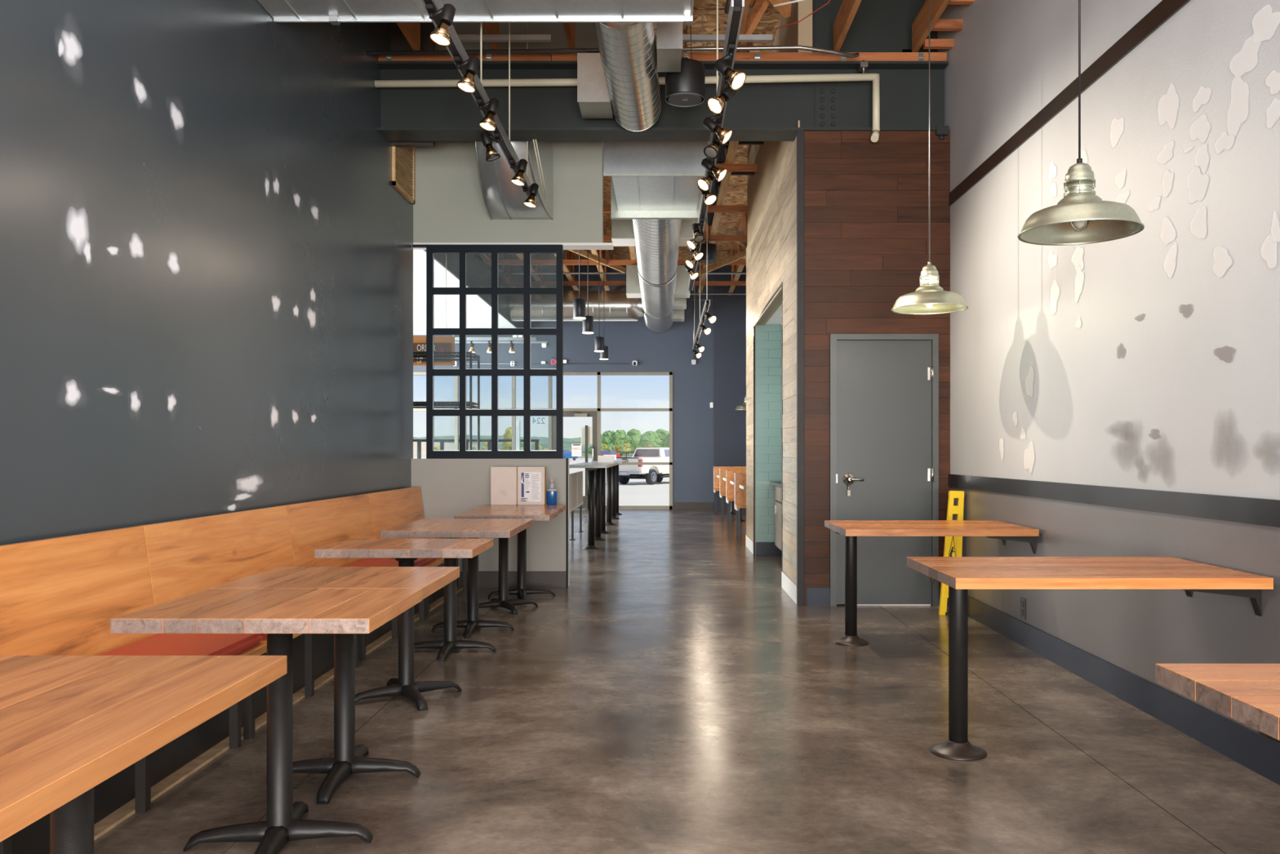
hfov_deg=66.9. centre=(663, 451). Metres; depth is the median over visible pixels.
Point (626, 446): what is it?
tree
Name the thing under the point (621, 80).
spiral duct
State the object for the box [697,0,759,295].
roof truss
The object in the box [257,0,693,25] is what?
duct
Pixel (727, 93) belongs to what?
socket
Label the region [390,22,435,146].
wall
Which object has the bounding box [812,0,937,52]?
wall
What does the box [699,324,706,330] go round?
socket
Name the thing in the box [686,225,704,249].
track spotlight
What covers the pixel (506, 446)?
tree
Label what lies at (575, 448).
notice
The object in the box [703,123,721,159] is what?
track spotlight
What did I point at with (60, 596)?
bench
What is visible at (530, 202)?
track spotlight
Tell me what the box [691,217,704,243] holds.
track spotlight
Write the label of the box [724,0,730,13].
conduit
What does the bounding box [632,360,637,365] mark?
security camera
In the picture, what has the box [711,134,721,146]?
socket
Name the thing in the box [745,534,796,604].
baseboard
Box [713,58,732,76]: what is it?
socket
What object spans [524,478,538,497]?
print
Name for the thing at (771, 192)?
wall
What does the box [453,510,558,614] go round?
pedestal table
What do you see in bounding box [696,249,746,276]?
diagonal brace
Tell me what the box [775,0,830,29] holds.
cable
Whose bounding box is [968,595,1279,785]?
baseboard
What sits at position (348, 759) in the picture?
pedestal table
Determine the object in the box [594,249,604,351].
pendant
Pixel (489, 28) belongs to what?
joist
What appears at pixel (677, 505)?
baseboard
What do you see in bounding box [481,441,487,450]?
tree
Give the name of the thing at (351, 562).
cushion
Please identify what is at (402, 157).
air vent
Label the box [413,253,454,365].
sign
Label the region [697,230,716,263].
ceiling speaker
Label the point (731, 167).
cross bracing
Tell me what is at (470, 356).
wire shelf
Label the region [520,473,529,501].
print
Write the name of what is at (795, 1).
cable
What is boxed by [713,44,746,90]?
track spotlight
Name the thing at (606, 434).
tree
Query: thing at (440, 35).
track spotlight
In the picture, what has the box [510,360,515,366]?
box
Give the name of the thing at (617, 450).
tree
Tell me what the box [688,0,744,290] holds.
track
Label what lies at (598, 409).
window
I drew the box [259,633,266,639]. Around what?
cushion
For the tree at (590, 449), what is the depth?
169.49 m
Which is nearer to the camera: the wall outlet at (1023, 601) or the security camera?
the wall outlet at (1023, 601)
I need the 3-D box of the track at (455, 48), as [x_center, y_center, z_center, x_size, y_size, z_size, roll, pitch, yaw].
[-1.130,-3.114,5.785,0.063,1.913,5.270,0,0,0]
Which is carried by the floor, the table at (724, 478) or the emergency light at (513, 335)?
the table at (724, 478)
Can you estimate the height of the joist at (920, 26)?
0.230 m
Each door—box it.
[532,411,597,508]
[835,340,933,605]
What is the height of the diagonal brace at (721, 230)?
0.110 m
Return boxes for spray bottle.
[546,478,556,504]
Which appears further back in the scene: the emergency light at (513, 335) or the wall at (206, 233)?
the emergency light at (513, 335)
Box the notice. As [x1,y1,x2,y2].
[571,444,581,456]
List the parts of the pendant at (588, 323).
lamp shade, cord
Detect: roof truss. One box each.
[478,253,519,287]
[515,253,551,287]
[554,249,581,290]
[591,231,611,290]
[628,246,636,259]
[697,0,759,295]
[727,201,746,295]
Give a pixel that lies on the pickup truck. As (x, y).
(655, 473)
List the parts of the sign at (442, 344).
frame, hanger rod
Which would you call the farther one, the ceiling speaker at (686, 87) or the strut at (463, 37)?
the strut at (463, 37)
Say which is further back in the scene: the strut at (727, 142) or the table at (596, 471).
the table at (596, 471)
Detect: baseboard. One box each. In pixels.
[457,571,566,586]
[673,502,712,509]
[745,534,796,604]
[755,542,782,555]
[805,586,948,605]
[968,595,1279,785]
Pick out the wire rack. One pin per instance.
(469, 404)
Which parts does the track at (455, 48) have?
hanger rod, hanger rod, hanger rod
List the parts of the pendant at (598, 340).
cord, lamp shade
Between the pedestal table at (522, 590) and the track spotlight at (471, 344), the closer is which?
the pedestal table at (522, 590)
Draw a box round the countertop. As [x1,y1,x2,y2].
[769,481,782,488]
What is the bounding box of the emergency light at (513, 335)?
[512,334,523,337]
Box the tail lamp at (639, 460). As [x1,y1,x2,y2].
[638,458,643,466]
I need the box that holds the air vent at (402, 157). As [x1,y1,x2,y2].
[391,146,414,204]
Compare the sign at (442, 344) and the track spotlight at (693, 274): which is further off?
the sign at (442, 344)
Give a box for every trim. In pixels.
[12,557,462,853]
[413,242,613,249]
[423,249,523,328]
[796,130,804,605]
[948,0,1191,205]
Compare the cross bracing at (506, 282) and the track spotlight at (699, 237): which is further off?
the cross bracing at (506, 282)
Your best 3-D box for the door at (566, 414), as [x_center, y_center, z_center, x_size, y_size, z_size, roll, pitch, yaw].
[-2.110,0.180,20.631,1.390,2.080,0.158,0,0,0]
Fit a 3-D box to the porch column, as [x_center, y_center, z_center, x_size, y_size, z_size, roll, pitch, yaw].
[-3.505,-0.528,23.000,0.187,3.683,0.140,0,0,0]
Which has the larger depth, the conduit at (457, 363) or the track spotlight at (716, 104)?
the conduit at (457, 363)
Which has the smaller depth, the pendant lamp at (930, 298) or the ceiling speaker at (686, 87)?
the pendant lamp at (930, 298)
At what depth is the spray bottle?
8.51 m
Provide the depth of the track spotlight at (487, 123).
5.95 m
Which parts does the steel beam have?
splice plate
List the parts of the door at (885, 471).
lever handle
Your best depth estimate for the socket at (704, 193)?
7.62 m
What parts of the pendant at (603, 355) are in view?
cord, lamp shade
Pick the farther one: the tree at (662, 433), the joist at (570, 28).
the tree at (662, 433)
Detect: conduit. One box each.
[366,44,859,57]
[457,363,631,364]
[693,300,693,359]
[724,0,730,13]
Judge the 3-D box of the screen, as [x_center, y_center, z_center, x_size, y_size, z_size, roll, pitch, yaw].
[-1.599,-0.906,8.820,1.362,1.942,0.060,0,0,0]
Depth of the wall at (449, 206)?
8.86 m
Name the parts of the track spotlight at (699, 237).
bulb, bulb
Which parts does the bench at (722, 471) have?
edge trim, leg, backrest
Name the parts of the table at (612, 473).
post, post, post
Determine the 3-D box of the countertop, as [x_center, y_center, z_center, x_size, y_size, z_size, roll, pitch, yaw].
[1.770,0.372,10.268,1.020,0.035,2.535,0,0,0]
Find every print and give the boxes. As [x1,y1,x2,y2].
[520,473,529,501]
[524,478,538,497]
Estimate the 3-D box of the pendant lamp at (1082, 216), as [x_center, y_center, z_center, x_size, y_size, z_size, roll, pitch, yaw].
[1.695,-2.130,3.950,0.475,2.481,0.475,0,0,34]
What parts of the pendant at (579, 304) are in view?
lamp shade, cord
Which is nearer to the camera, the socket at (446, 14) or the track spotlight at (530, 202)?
the socket at (446, 14)
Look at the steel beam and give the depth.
7.84 m
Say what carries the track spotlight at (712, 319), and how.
hanging from the track at (707, 303)
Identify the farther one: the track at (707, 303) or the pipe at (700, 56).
the track at (707, 303)
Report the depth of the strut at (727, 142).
10.58 m
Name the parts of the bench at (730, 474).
edge trim, leg, leg, seat, backrest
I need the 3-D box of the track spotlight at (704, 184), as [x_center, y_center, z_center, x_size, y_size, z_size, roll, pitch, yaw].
[0.342,-2.046,7.187,0.182,0.226,0.112,0,0,-23]
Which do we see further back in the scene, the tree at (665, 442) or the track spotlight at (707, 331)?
the tree at (665, 442)
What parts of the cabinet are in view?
drawer, cabinet door, cabinet door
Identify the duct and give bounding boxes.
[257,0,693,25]
[475,139,553,220]
[509,290,644,320]
[577,22,682,131]
[603,141,707,333]
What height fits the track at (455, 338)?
0.525 m
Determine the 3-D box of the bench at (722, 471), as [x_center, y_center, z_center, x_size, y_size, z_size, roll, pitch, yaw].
[1.621,0.772,17.875,1.157,0.915,0.450,0,0,0]
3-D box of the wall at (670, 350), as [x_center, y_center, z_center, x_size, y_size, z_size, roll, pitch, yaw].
[-3.015,-1.420,20.710,8.170,5.300,0.120,0,0,0]
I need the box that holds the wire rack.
[413,351,479,450]
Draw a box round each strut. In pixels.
[457,34,551,42]
[682,34,772,42]
[721,141,764,144]
[730,172,754,175]
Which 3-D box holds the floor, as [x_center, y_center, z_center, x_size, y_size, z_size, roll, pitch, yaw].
[-2.325,1.290,8.825,9.550,0.120,23.850,0,0,0]
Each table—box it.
[0,655,287,853]
[110,588,422,853]
[208,566,459,804]
[314,538,493,711]
[380,518,533,662]
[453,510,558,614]
[471,504,566,599]
[568,462,618,549]
[591,459,628,524]
[716,475,736,514]
[723,477,745,521]
[729,480,746,529]
[739,484,746,489]
[824,520,1039,645]
[906,556,1273,760]
[1155,663,1279,742]
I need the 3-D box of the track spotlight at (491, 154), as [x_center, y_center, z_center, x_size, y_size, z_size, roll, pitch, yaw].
[-1.178,-2.078,6.609,0.134,0.202,0.122,0,0,0]
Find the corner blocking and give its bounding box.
[923,0,973,48]
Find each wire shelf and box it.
[413,351,479,360]
[413,401,479,408]
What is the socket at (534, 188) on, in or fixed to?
attached to the track spotlight at (530, 202)
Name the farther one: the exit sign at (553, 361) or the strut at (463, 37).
the exit sign at (553, 361)
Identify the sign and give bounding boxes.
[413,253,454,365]
[550,358,555,366]
[581,425,592,495]
[938,490,964,614]
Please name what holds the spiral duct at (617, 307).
attached to the spiral duct at (655, 195)
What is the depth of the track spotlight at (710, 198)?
7.60 m
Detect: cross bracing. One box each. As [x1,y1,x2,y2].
[481,259,746,265]
[502,280,746,285]
[603,205,746,212]
[603,235,746,241]
[715,163,756,172]
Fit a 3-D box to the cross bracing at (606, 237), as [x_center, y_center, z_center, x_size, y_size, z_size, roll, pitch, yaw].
[-0.805,-3.277,14.900,6.190,0.085,0.040,0,0,0]
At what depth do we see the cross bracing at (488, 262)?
16.78 m
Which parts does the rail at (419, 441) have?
post, post, post, rail, post, post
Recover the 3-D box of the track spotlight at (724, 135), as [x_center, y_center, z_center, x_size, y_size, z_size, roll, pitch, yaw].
[0.345,-2.045,6.104,0.187,0.229,0.107,0,0,22]
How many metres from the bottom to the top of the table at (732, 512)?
0.760 m
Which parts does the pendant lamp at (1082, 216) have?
bulb, socket glass, cord, lamp shade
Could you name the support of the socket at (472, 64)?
attached to the track spotlight at (466, 84)
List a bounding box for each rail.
[413,439,539,458]
[948,474,1279,527]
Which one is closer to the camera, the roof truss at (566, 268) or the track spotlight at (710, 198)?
the track spotlight at (710, 198)
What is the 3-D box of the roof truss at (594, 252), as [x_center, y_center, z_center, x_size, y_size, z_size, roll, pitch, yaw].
[-1.160,-3.701,14.870,0.100,0.762,11.540,0,0,0]
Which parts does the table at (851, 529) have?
post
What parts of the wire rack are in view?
post, post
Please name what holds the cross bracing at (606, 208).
attached to the roof truss
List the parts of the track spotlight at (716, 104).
bulb, bulb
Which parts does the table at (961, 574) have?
post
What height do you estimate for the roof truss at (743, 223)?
0.762 m
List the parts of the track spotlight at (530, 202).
bulb, bulb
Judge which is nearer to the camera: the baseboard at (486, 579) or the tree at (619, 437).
the baseboard at (486, 579)
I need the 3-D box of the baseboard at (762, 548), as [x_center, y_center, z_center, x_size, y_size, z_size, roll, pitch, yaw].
[1.694,1.155,11.547,1.192,0.150,0.015,0,0,0]
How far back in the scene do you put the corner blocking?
7.42 m
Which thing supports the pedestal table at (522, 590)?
on the floor
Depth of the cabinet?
11.17 m
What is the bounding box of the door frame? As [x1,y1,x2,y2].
[828,333,938,605]
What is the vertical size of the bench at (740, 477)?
0.915 m
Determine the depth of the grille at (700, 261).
14.69 m
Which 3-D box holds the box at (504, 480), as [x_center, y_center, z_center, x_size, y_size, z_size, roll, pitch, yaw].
[-1.401,0.302,8.529,0.229,0.334,0.082,0,0,0]
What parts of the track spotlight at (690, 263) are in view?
bulb, bulb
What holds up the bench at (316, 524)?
on the floor
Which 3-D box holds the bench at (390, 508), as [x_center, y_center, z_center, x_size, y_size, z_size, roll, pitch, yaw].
[-1.974,0.772,7.990,0.629,0.915,1.532,0,0,0]
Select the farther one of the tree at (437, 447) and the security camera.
the tree at (437, 447)
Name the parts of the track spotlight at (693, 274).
bulb, bulb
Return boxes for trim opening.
[753,281,783,571]
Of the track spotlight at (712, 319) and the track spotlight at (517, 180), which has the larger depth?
the track spotlight at (712, 319)
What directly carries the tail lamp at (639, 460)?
attached to the pickup truck
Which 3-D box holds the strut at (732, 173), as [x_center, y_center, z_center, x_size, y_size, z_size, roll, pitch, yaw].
[0.799,-3.360,11.700,0.598,0.040,0.040,0,0,0]
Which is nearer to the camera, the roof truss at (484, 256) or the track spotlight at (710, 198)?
the track spotlight at (710, 198)
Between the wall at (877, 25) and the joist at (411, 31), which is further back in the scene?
the wall at (877, 25)
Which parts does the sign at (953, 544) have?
raised panel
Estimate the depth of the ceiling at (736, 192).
14.41 m
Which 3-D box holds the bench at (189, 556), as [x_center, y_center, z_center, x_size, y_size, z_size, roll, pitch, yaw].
[-1.974,0.772,4.880,0.629,0.915,1.552,0,0,0]
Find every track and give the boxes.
[420,0,537,203]
[453,314,547,343]
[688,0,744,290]
[692,212,710,350]
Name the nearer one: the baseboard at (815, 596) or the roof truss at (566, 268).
the baseboard at (815, 596)
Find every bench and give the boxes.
[0,525,266,853]
[142,505,359,738]
[285,493,440,660]
[366,486,467,615]
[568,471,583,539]
[713,466,746,511]
[719,468,746,519]
[725,470,746,526]
[734,472,746,537]
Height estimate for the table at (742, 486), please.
0.760 m
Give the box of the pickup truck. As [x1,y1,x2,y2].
[616,447,669,484]
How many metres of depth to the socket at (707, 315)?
13.82 m
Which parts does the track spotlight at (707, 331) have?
bulb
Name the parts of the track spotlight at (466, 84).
bulb, bulb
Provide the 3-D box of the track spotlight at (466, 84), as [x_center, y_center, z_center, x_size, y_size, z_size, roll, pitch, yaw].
[-1.081,-2.081,5.330,0.134,0.203,0.121,0,0,0]
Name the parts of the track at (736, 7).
hanger rod, hanger rod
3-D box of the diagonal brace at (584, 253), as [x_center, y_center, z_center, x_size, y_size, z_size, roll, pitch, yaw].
[-1.175,-3.295,16.500,0.040,0.240,2.536,0,0,30]
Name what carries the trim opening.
attached to the wall at (771, 192)
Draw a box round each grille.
[667,93,702,106]
[699,260,715,262]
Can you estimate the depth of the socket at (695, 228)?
9.04 m
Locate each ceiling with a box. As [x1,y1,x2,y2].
[413,249,515,334]
[475,0,781,259]
[764,303,782,324]
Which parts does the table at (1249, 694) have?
mounting plate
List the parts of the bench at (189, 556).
backrest, leg, leg, leg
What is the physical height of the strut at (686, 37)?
0.040 m
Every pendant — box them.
[573,249,586,319]
[582,249,593,333]
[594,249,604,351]
[600,249,608,359]
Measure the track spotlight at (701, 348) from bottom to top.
0.240 m
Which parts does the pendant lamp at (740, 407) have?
lamp shade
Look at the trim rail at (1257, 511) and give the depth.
4.59 m
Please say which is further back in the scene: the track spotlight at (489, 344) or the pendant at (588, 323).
the track spotlight at (489, 344)
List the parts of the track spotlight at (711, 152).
bulb, bulb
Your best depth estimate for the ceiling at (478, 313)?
16.49 m
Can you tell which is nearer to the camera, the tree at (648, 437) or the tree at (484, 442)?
the tree at (484, 442)
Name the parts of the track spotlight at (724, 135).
bulb, bulb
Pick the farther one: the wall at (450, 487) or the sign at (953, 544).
the wall at (450, 487)
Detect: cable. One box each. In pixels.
[773,0,804,7]
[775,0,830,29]
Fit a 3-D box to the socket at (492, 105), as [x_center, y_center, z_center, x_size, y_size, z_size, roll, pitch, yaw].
[-1.053,-2.128,5.979,0.080,0.100,0.065,0,0,-28]
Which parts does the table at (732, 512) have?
post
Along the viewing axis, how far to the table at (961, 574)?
3.86 m
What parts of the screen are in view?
rail, rail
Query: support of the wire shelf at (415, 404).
attached to the wire rack
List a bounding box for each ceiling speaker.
[664,25,705,106]
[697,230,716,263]
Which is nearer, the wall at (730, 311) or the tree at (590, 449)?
the wall at (730, 311)
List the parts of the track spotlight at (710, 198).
bulb, bulb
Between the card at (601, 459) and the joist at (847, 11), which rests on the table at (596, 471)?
the card at (601, 459)
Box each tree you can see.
[434,445,439,450]
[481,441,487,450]
[499,426,511,450]
[520,437,523,450]
[533,442,542,450]
[587,433,604,453]
[601,430,613,450]
[607,429,632,456]
[614,445,620,454]
[622,443,630,453]
[626,428,641,453]
[638,431,661,447]
[655,428,669,447]
[662,433,669,447]
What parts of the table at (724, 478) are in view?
post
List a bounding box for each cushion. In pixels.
[96,633,263,655]
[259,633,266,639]
[344,557,436,566]
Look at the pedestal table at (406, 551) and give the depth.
4.80 m
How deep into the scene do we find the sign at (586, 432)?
23.00 m
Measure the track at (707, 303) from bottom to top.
2.013 m
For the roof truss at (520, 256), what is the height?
0.762 m
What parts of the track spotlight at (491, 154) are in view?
bulb, bulb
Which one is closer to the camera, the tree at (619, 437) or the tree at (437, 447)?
the tree at (437, 447)
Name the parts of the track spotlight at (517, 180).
bulb, bulb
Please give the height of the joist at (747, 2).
0.230 m
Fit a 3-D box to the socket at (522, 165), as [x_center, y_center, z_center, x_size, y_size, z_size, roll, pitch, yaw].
[-1.053,-2.128,7.219,0.080,0.100,0.065,0,0,-28]
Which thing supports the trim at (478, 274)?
attached to the wall at (670, 350)
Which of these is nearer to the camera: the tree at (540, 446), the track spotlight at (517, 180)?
the track spotlight at (517, 180)
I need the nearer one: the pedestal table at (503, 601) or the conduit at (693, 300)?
the pedestal table at (503, 601)
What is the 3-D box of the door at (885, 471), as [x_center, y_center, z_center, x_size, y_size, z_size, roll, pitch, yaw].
[1.760,0.171,7.718,0.775,2.114,0.114,0,0,0]
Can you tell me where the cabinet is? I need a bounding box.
[769,481,782,551]
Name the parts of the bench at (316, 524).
backrest, leg, leg, leg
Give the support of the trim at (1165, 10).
attached to the wall at (1149, 358)
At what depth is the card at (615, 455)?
18.03 m
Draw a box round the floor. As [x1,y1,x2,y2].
[93,508,1279,853]
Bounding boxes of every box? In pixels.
[490,466,517,505]
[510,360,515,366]
[517,466,546,505]
[691,359,695,364]
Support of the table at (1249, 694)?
on the floor
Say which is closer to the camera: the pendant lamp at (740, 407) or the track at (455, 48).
the track at (455, 48)
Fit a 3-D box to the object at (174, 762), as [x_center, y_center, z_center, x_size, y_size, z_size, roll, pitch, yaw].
[-2.045,1.050,4.485,0.490,0.360,8.570,0,0,0]
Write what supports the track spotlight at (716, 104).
hanging from the track at (736, 7)
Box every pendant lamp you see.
[735,395,746,410]
[891,0,968,314]
[1017,0,1144,245]
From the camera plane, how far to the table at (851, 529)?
6.17 m
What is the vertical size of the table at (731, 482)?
0.760 m
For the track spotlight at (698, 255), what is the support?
hanging from the track at (736, 7)
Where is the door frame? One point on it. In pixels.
(833, 338)
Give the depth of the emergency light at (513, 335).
20.55 m
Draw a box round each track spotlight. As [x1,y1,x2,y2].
[425,3,455,46]
[453,55,479,93]
[468,340,475,352]
[475,97,499,131]
[480,130,502,161]
[486,340,491,353]
[508,159,527,186]
[508,340,515,353]
[521,182,538,208]
[684,261,698,279]
[685,245,699,268]
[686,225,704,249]
[687,242,703,260]
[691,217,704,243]
[692,346,702,358]
[694,338,704,352]
[697,159,715,191]
[697,182,716,205]
[699,319,711,334]
[701,157,727,182]
[702,106,733,144]
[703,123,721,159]
[703,306,716,323]
[706,76,736,114]
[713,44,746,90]
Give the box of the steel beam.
[376,61,949,141]
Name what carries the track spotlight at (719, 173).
hanging from the track at (736, 7)
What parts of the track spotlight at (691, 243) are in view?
bulb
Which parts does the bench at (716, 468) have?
edge trim, leg, backrest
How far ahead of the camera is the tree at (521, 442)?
41.29 m
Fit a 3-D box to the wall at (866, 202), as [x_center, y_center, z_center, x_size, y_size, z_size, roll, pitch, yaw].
[1.707,-0.670,7.801,1.166,3.800,0.118,0,0,0]
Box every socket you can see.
[439,3,455,26]
[465,55,479,75]
[480,131,493,146]
[486,97,499,115]
[516,159,527,173]
[528,182,538,195]
[684,264,692,272]
[691,222,700,233]
[697,186,709,195]
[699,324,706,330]
[701,158,715,172]
[702,117,719,133]
[703,312,711,319]
[706,171,715,181]
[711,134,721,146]
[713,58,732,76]
[720,86,736,102]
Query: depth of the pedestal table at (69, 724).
1.80 m
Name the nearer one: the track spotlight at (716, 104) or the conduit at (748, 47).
the track spotlight at (716, 104)
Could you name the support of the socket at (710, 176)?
attached to the track spotlight at (704, 184)
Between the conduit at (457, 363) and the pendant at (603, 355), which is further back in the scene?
the conduit at (457, 363)
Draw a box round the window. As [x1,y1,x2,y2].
[413,372,672,509]
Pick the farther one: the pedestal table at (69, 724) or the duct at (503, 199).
the duct at (503, 199)
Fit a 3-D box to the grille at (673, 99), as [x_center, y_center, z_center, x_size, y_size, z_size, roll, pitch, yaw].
[0.152,-2.504,6.900,0.241,0.002,0.241,0,0,0]
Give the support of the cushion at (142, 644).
on the bench at (60, 596)
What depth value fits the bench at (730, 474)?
16.22 m
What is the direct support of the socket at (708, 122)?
attached to the track spotlight at (724, 135)
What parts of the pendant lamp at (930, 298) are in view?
socket glass, cord, lamp shade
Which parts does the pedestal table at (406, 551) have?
mounting plate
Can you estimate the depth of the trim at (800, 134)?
7.73 m
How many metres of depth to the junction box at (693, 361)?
20.59 m
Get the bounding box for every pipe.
[374,60,879,142]
[377,52,946,61]
[497,271,746,274]
[689,293,746,294]
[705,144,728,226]
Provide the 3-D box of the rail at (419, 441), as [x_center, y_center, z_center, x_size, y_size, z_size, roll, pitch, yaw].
[-4.773,0.521,24.000,3.371,1.641,0.080,0,0,0]
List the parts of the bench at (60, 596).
leg, backrest, leg, leg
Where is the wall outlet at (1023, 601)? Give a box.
[1020,596,1026,619]
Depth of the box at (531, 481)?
8.49 m
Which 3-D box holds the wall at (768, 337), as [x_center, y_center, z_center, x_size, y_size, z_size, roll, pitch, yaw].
[1.695,-0.140,11.607,1.190,2.740,0.105,0,0,0]
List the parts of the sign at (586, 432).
post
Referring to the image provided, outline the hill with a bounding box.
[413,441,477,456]
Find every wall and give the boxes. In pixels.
[0,0,413,545]
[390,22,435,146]
[411,457,568,586]
[413,22,603,242]
[413,265,714,509]
[714,265,746,509]
[746,0,812,584]
[755,324,782,542]
[804,129,950,604]
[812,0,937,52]
[937,0,1279,733]
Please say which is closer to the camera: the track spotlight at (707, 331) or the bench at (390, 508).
the bench at (390, 508)
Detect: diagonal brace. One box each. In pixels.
[568,249,626,272]
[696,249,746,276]
[716,225,746,247]
[740,0,791,44]
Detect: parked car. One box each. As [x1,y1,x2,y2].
[563,449,577,460]
[600,450,621,457]
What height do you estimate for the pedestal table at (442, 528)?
0.760 m
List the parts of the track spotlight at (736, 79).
bulb, bulb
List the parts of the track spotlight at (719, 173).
bulb, bulb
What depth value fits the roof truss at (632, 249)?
16.25 m
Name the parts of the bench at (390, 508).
backrest, leg, leg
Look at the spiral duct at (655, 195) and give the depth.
10.20 m
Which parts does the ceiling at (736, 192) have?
osb panel, osb panel, osb panel, osb panel, osb panel, osb panel, osb panel, osb panel, osb panel, osb panel, osb panel, osb panel, osb panel, osb panel, osb panel, osb panel, osb panel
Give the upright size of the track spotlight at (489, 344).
0.232 m
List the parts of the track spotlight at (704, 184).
bulb, bulb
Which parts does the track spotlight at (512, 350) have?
bulb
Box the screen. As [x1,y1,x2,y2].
[412,244,563,458]
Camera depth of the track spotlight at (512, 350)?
17.48 m
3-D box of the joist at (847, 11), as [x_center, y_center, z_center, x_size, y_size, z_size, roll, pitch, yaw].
[1.400,-3.355,2.440,0.044,0.230,10.880,0,0,0]
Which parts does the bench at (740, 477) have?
leg, leg, seat, backrest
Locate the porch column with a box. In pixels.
[515,421,519,450]
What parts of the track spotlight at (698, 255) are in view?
bulb, bulb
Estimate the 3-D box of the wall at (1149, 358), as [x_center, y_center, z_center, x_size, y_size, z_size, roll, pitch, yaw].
[2.352,-1.420,8.825,0.136,5.300,23.850,0,0,0]
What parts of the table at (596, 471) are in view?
post, under rail, post, post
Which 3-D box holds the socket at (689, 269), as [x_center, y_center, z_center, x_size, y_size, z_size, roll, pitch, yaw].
[0.281,-2.070,10.957,0.097,0.099,0.065,0,0,42]
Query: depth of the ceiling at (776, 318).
11.03 m
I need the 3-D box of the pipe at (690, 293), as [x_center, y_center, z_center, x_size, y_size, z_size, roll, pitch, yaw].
[-1.850,-3.170,19.500,8.300,0.040,0.040,0,0,0]
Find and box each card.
[597,455,613,462]
[603,454,616,460]
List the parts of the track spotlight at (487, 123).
bulb, bulb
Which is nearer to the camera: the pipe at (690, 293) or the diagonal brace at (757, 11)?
the diagonal brace at (757, 11)
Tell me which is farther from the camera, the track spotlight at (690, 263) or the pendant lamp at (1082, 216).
the track spotlight at (690, 263)
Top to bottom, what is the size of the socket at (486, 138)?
0.101 m
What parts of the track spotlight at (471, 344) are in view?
bulb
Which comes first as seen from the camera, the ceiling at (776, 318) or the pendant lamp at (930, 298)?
the pendant lamp at (930, 298)
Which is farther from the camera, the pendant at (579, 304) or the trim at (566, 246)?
the pendant at (579, 304)
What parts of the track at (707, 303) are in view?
hanger rod, hanger rod, hanger rod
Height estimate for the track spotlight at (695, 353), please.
0.240 m
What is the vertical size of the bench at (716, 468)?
0.915 m
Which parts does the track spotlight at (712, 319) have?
bulb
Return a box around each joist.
[396,22,420,50]
[482,22,498,49]
[563,22,575,48]
[736,0,750,52]
[833,0,862,51]
[911,0,951,52]
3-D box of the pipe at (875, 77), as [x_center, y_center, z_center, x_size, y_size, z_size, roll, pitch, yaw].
[-0.287,-2.765,7.673,4.001,0.650,0.133,0,0,0]
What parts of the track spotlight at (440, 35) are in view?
bulb, bulb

